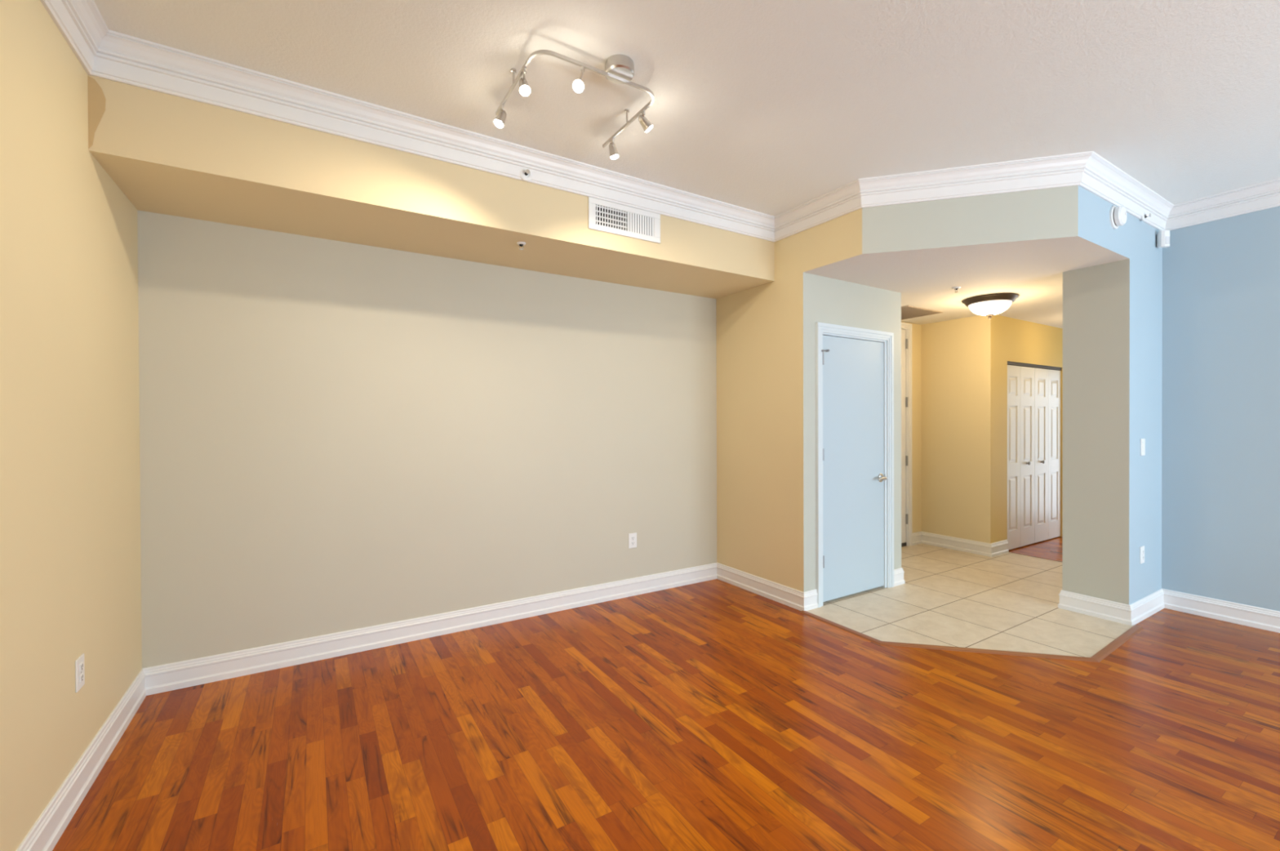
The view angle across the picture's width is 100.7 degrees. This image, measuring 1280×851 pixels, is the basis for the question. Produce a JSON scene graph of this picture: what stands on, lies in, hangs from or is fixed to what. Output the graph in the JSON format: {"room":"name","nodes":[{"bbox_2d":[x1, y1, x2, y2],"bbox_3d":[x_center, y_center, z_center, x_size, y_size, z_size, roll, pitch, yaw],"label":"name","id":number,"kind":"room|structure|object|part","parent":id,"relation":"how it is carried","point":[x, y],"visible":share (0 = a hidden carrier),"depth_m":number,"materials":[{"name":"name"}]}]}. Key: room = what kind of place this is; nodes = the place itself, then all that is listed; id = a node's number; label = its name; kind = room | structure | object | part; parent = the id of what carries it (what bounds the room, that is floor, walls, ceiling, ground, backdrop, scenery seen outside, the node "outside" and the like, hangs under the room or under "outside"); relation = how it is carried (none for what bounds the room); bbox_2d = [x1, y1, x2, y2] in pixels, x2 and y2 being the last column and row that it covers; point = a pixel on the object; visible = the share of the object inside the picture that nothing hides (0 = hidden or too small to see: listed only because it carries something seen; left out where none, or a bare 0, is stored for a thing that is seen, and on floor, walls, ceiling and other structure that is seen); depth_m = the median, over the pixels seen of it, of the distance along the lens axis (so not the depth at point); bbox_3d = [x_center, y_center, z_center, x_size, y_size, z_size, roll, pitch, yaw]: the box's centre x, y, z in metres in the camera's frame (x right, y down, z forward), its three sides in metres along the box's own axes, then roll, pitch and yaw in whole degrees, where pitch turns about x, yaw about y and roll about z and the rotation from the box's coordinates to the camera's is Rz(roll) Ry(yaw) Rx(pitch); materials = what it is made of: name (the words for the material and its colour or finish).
{"room":"empty living room","nodes":[
{"label":"empty living room","id":0,"kind":"room"},
{"bbox_2d":[0,0,142,850],"bbox_3d":[-0.727,-0.076,-0.401,0.150,2.962,7.284,0,0,-32],"label":"wall","id":1,"kind":"structure","parent":0,"point":[70,555],"depth_m":1.85,"materials":[{"name":"beige paint"}]},
{"bbox_2d":[40,0,108,75],"bbox_3d":[-0.449,-1.476,-0.648,0.082,0.160,6.581,0,0,-32],"label":"trim","id":2,"kind":"structure","parent":1,"relation":"attached to","point":[81,23],"depth_m":1.97,"materials":[{"name":"white paint"}]},
{"bbox_2d":[75,653,84,692],"bbox_3d":[-2.117,0.934,2.007,0.009,0.120,0.076,0,0,-32],"label":"wall outlet","id":3,"kind":"object","parent":1,"relation":"attached to","point":[79,662],"visible":1,"depth_m":2.00,"materials":[{"name":"white plastic"}]},
{"bbox_2d":[79,661,83,671],"bbox_3d":[-2.115,0.913,2.009,0.004,0.028,0.033,0,0,-32],"label":"socket","id":4,"kind":"object","parent":3,"relation":"attached to","point":[81,663],"depth_m":2.00,"materials":[{"name":"white plastic"}]},
{"bbox_2d":[79,672,83,682],"bbox_3d":[-2.114,0.955,2.009,0.004,0.028,0.033,0,0,-32],"label":"socket","id":5,"kind":"object","parent":3,"relation":"attached to","point":[81,674],"depth_m":2.00,"materials":[{"name":"white plastic"}]},
{"bbox_2d":[15,667,146,850],"bbox_3d":[-0.649,1.336,-0.348,0.020,0.138,7.284,0,0,-32],"label":"baseboard","id":6,"kind":"structure","parent":1,"relation":"attached to","point":[47,829],"depth_m":2.00,"materials":[{"name":"white paint"}]},
{"bbox_2d":[137,209,716,667],"bbox_3d":[-1.050,-0.100,3.771,3.993,2.962,0.150,0,0,-32],"label":"wall","id":7,"kind":"structure","parent":0,"point":[335,436],"depth_m":3.35,"materials":[{"name":"beige paint"}]},
{"bbox_2d":[142,562,716,695],"bbox_3d":[-0.936,1.312,3.747,3.843,0.138,0.020,0,0,-32],"label":"baseboard","id":8,"kind":"structure","parent":7,"relation":"attached to","point":[205,669],"depth_m":3.36,"materials":[{"name":"white paint"}]},
{"bbox_2d":[628,532,636,548],"bbox_3d":[-0.058,0.931,4.295,0.076,0.120,0.009,0,0,-32],"label":"wall outlet","id":9,"kind":"object","parent":7,"relation":"attached to","point":[632,536],"visible":1,"depth_m":4.29,"materials":[{"name":"white plastic"}]},
{"bbox_2d":[88,75,774,298],"bbox_3d":[-0.767,-1.349,3.440,3.843,0.462,0.703,0,0,-32],"label":"soffit","id":10,"kind":"structure","parent":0,"point":[168,154],"depth_m":2.79,"materials":[{"name":"paint"}]},
{"bbox_2d":[87,75,106,149],"bbox_3d":[-2.192,-1.256,2.143,0.052,0.292,0.002,0,0,-32],"label":"paint patch","id":11,"kind":"object","parent":10,"relation":"attached to","point":[96,99],"visible":1,"depth_m":2.14,"materials":[{"name":"beige paint"}]},
{"bbox_2d":[88,30,774,242],"bbox_3d":[-0.561,-1.499,3.105,3.843,0.160,0.082,0,0,-32],"label":"trim","id":12,"kind":"structure","parent":10,"relation":"attached to","point":[122,58],"depth_m":2.65,"materials":[{"name":"white paint"}]},
{"bbox_2d":[516,241,525,249],"bbox_3d":[-0.727,-1.098,3.251,0.054,0.038,0.054,0,0,-32],"label":"sprinkler","id":13,"kind":"object","parent":10,"relation":"attached to","point":[520,243],"visible":1,"depth_m":3.24,"materials":[{"name":"white metal"}]},
{"bbox_2d":[520,168,532,181],"bbox_3d":[-0.652,-1.454,3.056,0.080,0.080,0.038,0,0,-32],"label":"sprinkler","id":14,"kind":"object","parent":10,"relation":"attached to","point":[527,171],"visible":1,"depth_m":3.06,"materials":[{"name":"white metal"}]},
{"bbox_2d":[588,196,660,243],"bbox_3d":[-0.092,-1.324,3.438,0.536,0.196,0.010,0,0,-32],"label":"air vent","id":15,"kind":"object","parent":10,"relation":"attached to","point":[645,225],"visible":1,"depth_m":3.43,"materials":[{"name":"white plastic"}]},
{"bbox_3d":[-0.182,-1.377,3.385,0.228,0.009,0.002,0,0,-32],"label":"damper blade","id":16,"kind":"part","parent":15,"relation":"part of","materials":[{"name":"white plastic"}]},
{"bbox_3d":[-0.182,-1.347,3.386,0.228,0.009,0.002,0,0,-32],"label":"damper blade","id":17,"kind":"part","parent":15,"relation":"part of","materials":[{"name":"white plastic"}]},
{"bbox_3d":[-0.182,-1.315,3.386,0.228,0.009,0.002,0,0,-32],"label":"damper blade","id":18,"kind":"part","parent":15,"relation":"part of","materials":[{"name":"white plastic"}]},
{"bbox_3d":[-0.182,-1.284,3.386,0.228,0.009,0.002,0,0,-32],"label":"damper blade","id":19,"kind":"part","parent":15,"relation":"part of","materials":[{"name":"white plastic"}]},
{"bbox_2d":[52,536,1279,850],"bbox_3d":[3.319,1.434,2.110,9.654,0.120,7.584,0,0,-32],"label":"floor","id":20,"kind":"structure","parent":0,"point":[715,714],"depth_m":2.29,"materials":[{"name":"laminate"}]},
{"bbox_2d":[800,609,880,644],"bbox_3d":[1.357,1.377,3.621,0.044,0.030,0.661,0,0,-30],"label":"trim","id":21,"kind":"structure","parent":20,"relation":"on","point":[810,614],"depth_m":3.59,"materials":[{"name":"brown wood"}]},
{"bbox_2d":[880,640,1098,662],"bbox_3d":[2.085,1.377,3.219,1.181,0.030,0.044,0,0,12],"label":"trim","id":22,"kind":"structure","parent":20,"relation":"on","point":[882,642],"depth_m":3.21,"materials":[{"name":"brown wood"}]},
{"bbox_2d":[1008,551,1062,561],"bbox_3d":[4.191,1.357,5.211,0.025,0.027,1.040,0,0,-32],"label":"trim","id":23,"kind":"structure","parent":20,"relation":"on","point":[1009,551],"depth_m":5.44,"materials":[{"name":"brown wood"}]},
{"bbox_2d":[1090,624,1142,662],"bbox_3d":[3.013,1.372,3.341,0.892,0.030,0.044,0,0,-34],"label":"trim","id":24,"kind":"structure","parent":20,"relation":"on","point":[1113,645],"depth_m":3.31,"materials":[{"name":"brown wood"}]},
{"bbox_2d":[93,0,1279,216],"bbox_3d":[3.307,-1.648,2.091,9.654,0.120,7.584,0,0,-32],"label":"ceiling","id":25,"kind":"structure","parent":0,"point":[773,108],"depth_m":2.38,"materials":[{"name":"paint"}]},
{"bbox_2d":[493,49,653,159],"bbox_3d":[-0.276,-1.485,2.477,0.679,0.182,0.600,0,0,-32],"label":"track light","id":26,"kind":"object","parent":25,"relation":"attached to","point":[619,68],"visible":1,"depth_m":2.29,"materials":[{"name":"silver metal"}]},
{"bbox_3d":[-0.668,-1.427,2.512,0.046,0.027,0.047,0,0,-32],"label":"bulb","id":27,"kind":"part","parent":26,"relation":"part of","materials":[{"name":"white glass"}]},
{"bbox_3d":[-0.560,-1.545,2.352,0.024,0.058,0.024,0,0,-32],"label":"ceiling post","id":28,"kind":"part","parent":26,"relation":"part of","materials":[{"name":"silver metal"}]},
{"bbox_3d":[-0.492,-1.430,2.270,0.047,0.029,0.045,0,0,-32],"label":"bulb","id":29,"kind":"part","parent":26,"relation":"part of","materials":[{"name":"white glass"}]},
{"bbox_3d":[-0.257,-1.414,2.213,0.047,0.043,0.032,0,0,-7],"label":"bulb","id":30,"kind":"part","parent":26,"relation":"part of","materials":[{"name":"white glass"}]},
{"bbox_3d":[-0.137,-1.436,2.838,0.047,0.023,0.047,0,0,-32],"label":"bulb","id":31,"kind":"part","parent":26,"relation":"part of","materials":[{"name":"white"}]},
{"bbox_3d":[-0.065,-1.549,2.659,0.024,0.058,0.024,0,0,-32],"label":"ceiling post","id":32,"kind":"part","parent":26,"relation":"part of","materials":[{"name":"silver metal"}]},
{"bbox_3d":[0.042,-1.440,2.573,0.037,0.038,0.047,0,0,-32],"label":"bulb","id":33,"kind":"part","parent":26,"relation":"part of","materials":[{"name":"white glass"}]},
{"bbox_2d":[715,208,866,591],"bbox_3d":[1.080,-0.112,4.218,0.100,2.962,1.631,0,0,-32],"label":"wall","id":34,"kind":"structure","parent":0,"point":[765,462],"depth_m":4.17,"materials":[{"name":"beige paint"}]},
{"bbox_2d":[716,562,804,610],"bbox_3d":[0.949,1.300,4.333,0.020,0.138,1.007,0,0,-32],"label":"baseboard","id":35,"kind":"structure","parent":34,"relation":"attached to","point":[793,597],"depth_m":4.27,"materials":[{"name":"white paint"}]},
{"bbox_2d":[774,178,862,241],"bbox_3d":[1.230,-1.510,3.785,0.082,0.160,0.810,0,0,-32],"label":"trim","id":36,"kind":"structure","parent":34,"relation":"attached to","point":[843,200],"depth_m":3.73,"materials":[{"name":"white paint"}]},
{"bbox_2d":[812,274,901,589],"bbox_3d":[1.741,0.116,4.315,1.123,2.500,0.110,0,0,-32],"label":"wall","id":37,"kind":"structure","parent":0,"point":[834,301],"depth_m":4.33,"materials":[{"name":"grey paint"}]},
{"bbox_2d":[804,588,817,610],"bbox_3d":[1.265,1.302,3.949,0.153,0.138,0.020,0,0,-32],"label":"baseboard","id":38,"kind":"structure","parent":37,"relation":"attached to","point":[811,596],"depth_m":3.95,"materials":[{"name":"white paint"}]},
{"bbox_2d":[821,334,887,601],"bbox_3d":[1.710,0.327,4.222,0.817,2.036,0.105,0,0,-32],"label":"door","id":39,"kind":"structure","parent":37,"relation":"in","point":[854,477],"depth_m":4.23,"materials":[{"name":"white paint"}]},
{"bbox_3d":[2.017,0.435,4.404,0.072,0.072,0.045,0,0,-32],"label":"handle","id":40,"kind":"part","parent":39,"relation":"part of","materials":[{"name":"silver metal"}]},
{"bbox_3d":[1.988,0.436,4.353,0.112,0.030,0.034,0,0,-32],"label":"lever","id":41,"kind":"part","parent":39,"relation":"part of","materials":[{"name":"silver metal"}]},
{"bbox_2d":[815,322,893,607],"bbox_3d":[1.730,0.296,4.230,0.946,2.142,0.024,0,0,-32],"label":"trim","id":42,"kind":"structure","parent":37,"relation":"attached to","point":[820,327],"depth_m":4.02,"materials":[{"name":"white paint"}]},
{"bbox_2d":[893,567,905,586],"bbox_3d":[2.204,1.294,4.530,0.164,0.138,0.020,0,0,-32],"label":"baseboard","id":43,"kind":"structure","parent":37,"relation":"attached to","point":[899,572],"depth_m":4.53,"materials":[{"name":"white paint"}]},
{"bbox_2d":[901,321,921,532],"bbox_3d":[2.456,0.105,5.673,1.723,2.500,0.120,0,0,-32],"label":"wall","id":44,"kind":"structure","parent":0,"point":[916,328],"depth_m":6.03,"materials":[{"name":"beige paint"}]},
{"bbox_2d":[901,328,907,546],"bbox_3d":[2.587,0.141,5.712,0.924,2.415,0.063,0,0,-32],"label":"door","id":45,"kind":"structure","parent":44,"relation":"in","point":[904,341],"depth_m":5.91,"materials":[{"name":"white paint"}]},
{"bbox_2d":[901,328,907,545],"bbox_3d":[2.562,0.127,5.738,0.975,2.455,0.120,0,0,-32],"label":"trim","id":46,"kind":"structure","parent":44,"relation":"attached to","point":[905,329],"depth_m":5.93,"materials":[{"name":"white paint"}]},
{"bbox_2d":[901,322,912,545],"bbox_3d":[2.597,0.111,5.678,1.062,2.487,0.018,0,0,-32],"label":"trim","id":47,"kind":"structure","parent":44,"relation":"attached to","point":[904,325],"depth_m":5.94,"materials":[{"name":"white paint"}]},
{"bbox_2d":[912,530,921,545],"bbox_3d":[3.143,1.281,6.020,0.205,0.138,0.020,0,0,-32],"label":"baseboard","id":48,"kind":"structure","parent":44,"relation":"attached to","point":[917,536],"depth_m":6.01,"materials":[{"name":"white paint"}]},
{"bbox_2d":[920,315,995,542],"bbox_3d":[3.423,0.100,5.842,0.100,2.500,0.850,0,0,-32],"label":"wall","id":49,"kind":"structure","parent":0,"point":[957,356],"depth_m":5.71,"materials":[{"name":"beige paint"}]},
{"bbox_2d":[921,531,991,556],"bbox_3d":[3.414,1.282,5.758,0.020,0.138,0.750,0,0,-32],"label":"baseboard","id":50,"kind":"structure","parent":49,"relation":"attached to","point":[976,547],"depth_m":5.73,"materials":[{"name":"white paint"}]},
{"bbox_2d":[813,242,1110,328],"bbox_3d":[3.664,-1.197,5.266,5.411,0.100,2.263,0,0,-32],"label":"ceiling","id":51,"kind":"structure","parent":0,"point":[1034,273],"depth_m":4.06,"materials":[{"name":"paint"}]},
{"bbox_2d":[901,305,942,319],"bbox_3d":[2.681,-1.140,5.401,0.600,0.008,0.470,0,0,-32],"label":"ceiling vent","id":52,"kind":"object","parent":51,"relation":"in","point":[908,312],"visible":0.5,"depth_m":5.35,"materials":[{"name":"beige paint"}]},
{"bbox_2d":[951,286,960,292],"bbox_3d":[2.609,-1.119,4.377,0.064,0.038,0.064,0,0,-32],"label":"sprinkler","id":53,"kind":"object","parent":51,"relation":"attached to","point":[954,287],"visible":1,"depth_m":4.37,"materials":[{"name":"white metal"}]},
{"bbox_2d":[962,293,1018,319],"bbox_3d":[3.147,-1.049,4.773,0.424,0.187,0.424,0,0,-32],"label":"dome light","id":54,"kind":"object","parent":51,"relation":"attached to","point":[988,305],"visible":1,"depth_m":4.66,"materials":[{"name":"white glass"}]},
{"bbox_3d":[3.147,-1.045,4.773,0.332,0.103,0.332,0,0,-32],"label":"lamp shade","id":55,"kind":"part","parent":54,"relation":"part of","materials":[{"name":"white glass"}]},
{"bbox_2d":[806,542,1133,657],"bbox_3d":[2.722,1.384,4.498,3.235,0.054,2.285,0,0,-32],"label":"floor tile","id":56,"kind":"structure","parent":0,"point":[1009,601],"depth_m":3.93,"materials":[{"name":"beige tile"}]},
{"bbox_2d":[862,185,1078,257],"bbox_3d":[2.052,-1.360,3.378,1.199,0.462,0.100,0,0,16],"label":"wall","id":57,"kind":"structure","parent":0,"point":[1046,215],"depth_m":3.32,"materials":[{"name":"grey paint"}]},
{"bbox_2d":[858,151,1093,208],"bbox_3d":[2.029,-1.510,3.289,1.266,0.160,0.082,0,0,16],"label":"trim","id":58,"kind":"structure","parent":57,"relation":"attached to","point":[1064,170],"depth_m":3.28,"materials":[{"name":"white paint"}]},
{"bbox_2d":[995,314,1062,542],"bbox_3d":[4.754,0.092,6.225,2.565,2.500,0.100,0,0,-32],"label":"wall","id":59,"kind":"structure","parent":0,"point":[1018,340],"depth_m":5.64,"materials":[{"name":"yellow paint"}]},
{"bbox_2d":[991,539,1008,556],"bbox_3d":[3.750,1.282,5.537,0.358,0.138,0.020,0,0,-32],"label":"baseboard","id":60,"kind":"structure","parent":59,"relation":"attached to","point":[1001,547],"depth_m":5.53,"materials":[{"name":"white paint"}]},
{"bbox_2d":[1007,360,1062,549],"bbox_3d":[4.479,0.321,6.016,1.375,2.023,0.066,0,0,-32],"label":"door","id":61,"kind":"structure","parent":59,"relation":"in","point":[1033,390],"depth_m":6.00,"materials":[{"name":"white paint"}]},
{"bbox_2d":[1062,258,1162,604],"bbox_3d":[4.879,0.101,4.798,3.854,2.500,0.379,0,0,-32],"label":"wall pillar","id":62,"kind":"structure","parent":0,"point":[1113,311],"depth_m":3.78,"materials":[{"name":"grey paint"}]},
{"bbox_2d":[1057,589,1131,625],"bbox_3d":[3.237,1.295,3.785,0.020,0.138,0.419,0,0,-32],"label":"baseboard","id":63,"kind":"structure","parent":62,"relation":"attached to","point":[1113,611],"depth_m":3.77,"materials":[{"name":"white paint"}]},
{"bbox_2d":[1139,545,1144,563],"bbox_3d":[3.554,0.914,3.752,0.076,0.120,0.009,0,0,-32],"label":"wall outlet","id":64,"kind":"object","parent":62,"relation":"attached to","point":[1141,548],"visible":1,"depth_m":3.74,"materials":[{"name":"white plastic"}]},
{"bbox_2d":[1140,438,1145,455],"bbox_3d":[3.558,0.152,3.750,0.076,0.120,0.011,0,0,-32],"label":"light switch","id":65,"kind":"object","parent":62,"relation":"attached to","point":[1142,440],"visible":1,"depth_m":3.74,"materials":[{"name":"white plastic"}]},
{"bbox_2d":[1128,588,1164,625],"bbox_3d":[3.627,1.293,3.792,0.690,0.138,0.020,0,0,-32],"label":"baseboard","id":66,"kind":"structure","parent":62,"relation":"attached to","point":[1150,604],"depth_m":3.77,"materials":[{"name":"white paint"}]},
{"bbox_2d":[1062,186,1162,272],"bbox_3d":[4.588,-1.377,4.447,4.699,0.462,0.100,0,0,-32],"label":"wall","id":67,"kind":"structure","parent":0,"point":[1135,240],"depth_m":3.47,"materials":[{"name":"blue paint"}]},
{"bbox_2d":[1109,205,1126,229],"bbox_3d":[3.108,-1.356,3.439,0.148,0.148,0.058,0,0,-32],"label":"smoke detector","id":68,"kind":"object","parent":67,"relation":"attached to","point":[1117,215],"visible":1,"depth_m":3.42,"materials":[{"name":"white plastic"}]},
{"bbox_3d":[3.097,-1.356,3.458,0.148,0.148,0.013,0,0,-32],"label":"plate","id":69,"kind":"part","parent":68,"relation":"part of","materials":[{"name":"white plastic"}]},
{"bbox_2d":[1078,151,1173,231],"bbox_3d":[3.266,-1.517,3.522,1.551,0.160,0.082,0,0,-32],"label":"trim","id":70,"kind":"structure","parent":67,"relation":"attached to","point":[1100,177],"depth_m":3.44,"materials":[{"name":"white paint"}]},
{"bbox_2d":[1141,212,1151,221],"bbox_3d":[3.522,-1.455,3.687,0.060,0.060,0.038,0,0,-32],"label":"sprinkler","id":71,"kind":"object","parent":67,"relation":"attached to","point":[1144,216],"visible":1,"depth_m":3.69,"materials":[{"name":"white metal"}]},
{"bbox_2d":[1156,230,1169,248],"bbox_3d":[3.810,-1.353,3.869,0.068,0.116,0.072,0,0,-6],"label":"sensor","id":72,"kind":"object","parent":67,"relation":"attached to","point":[1162,237],"visible":1,"depth_m":3.84,"materials":[{"name":"white plastic"}]},
{"bbox_2d":[1161,205,1279,610],"bbox_3d":[5.268,-0.114,1.921,0.150,2.962,4.921,0,0,-32],"label":"wall","id":73,"kind":"structure","parent":0,"point":[1220,399],"depth_m":3.71,"materials":[{"name":"blue paint"}]},
{"bbox_2d":[1162,588,1279,632],"bbox_3d":[5.202,1.298,1.885,0.020,0.138,4.921,0,0,-32],"label":"baseboard","id":74,"kind":"structure","parent":73,"relation":"attached to","point":[1266,619],"depth_m":3.70,"materials":[{"name":"white paint"}]},
{"bbox_2d":[1164,177,1279,230],"bbox_3d":[5.164,-1.514,1.851,0.082,0.160,4.921,0,0,-32],"label":"trim","id":75,"kind":"structure","parent":73,"relation":"attached to","point":[1264,195],"depth_m":3.66,"materials":[{"name":"white paint"}]}
]}

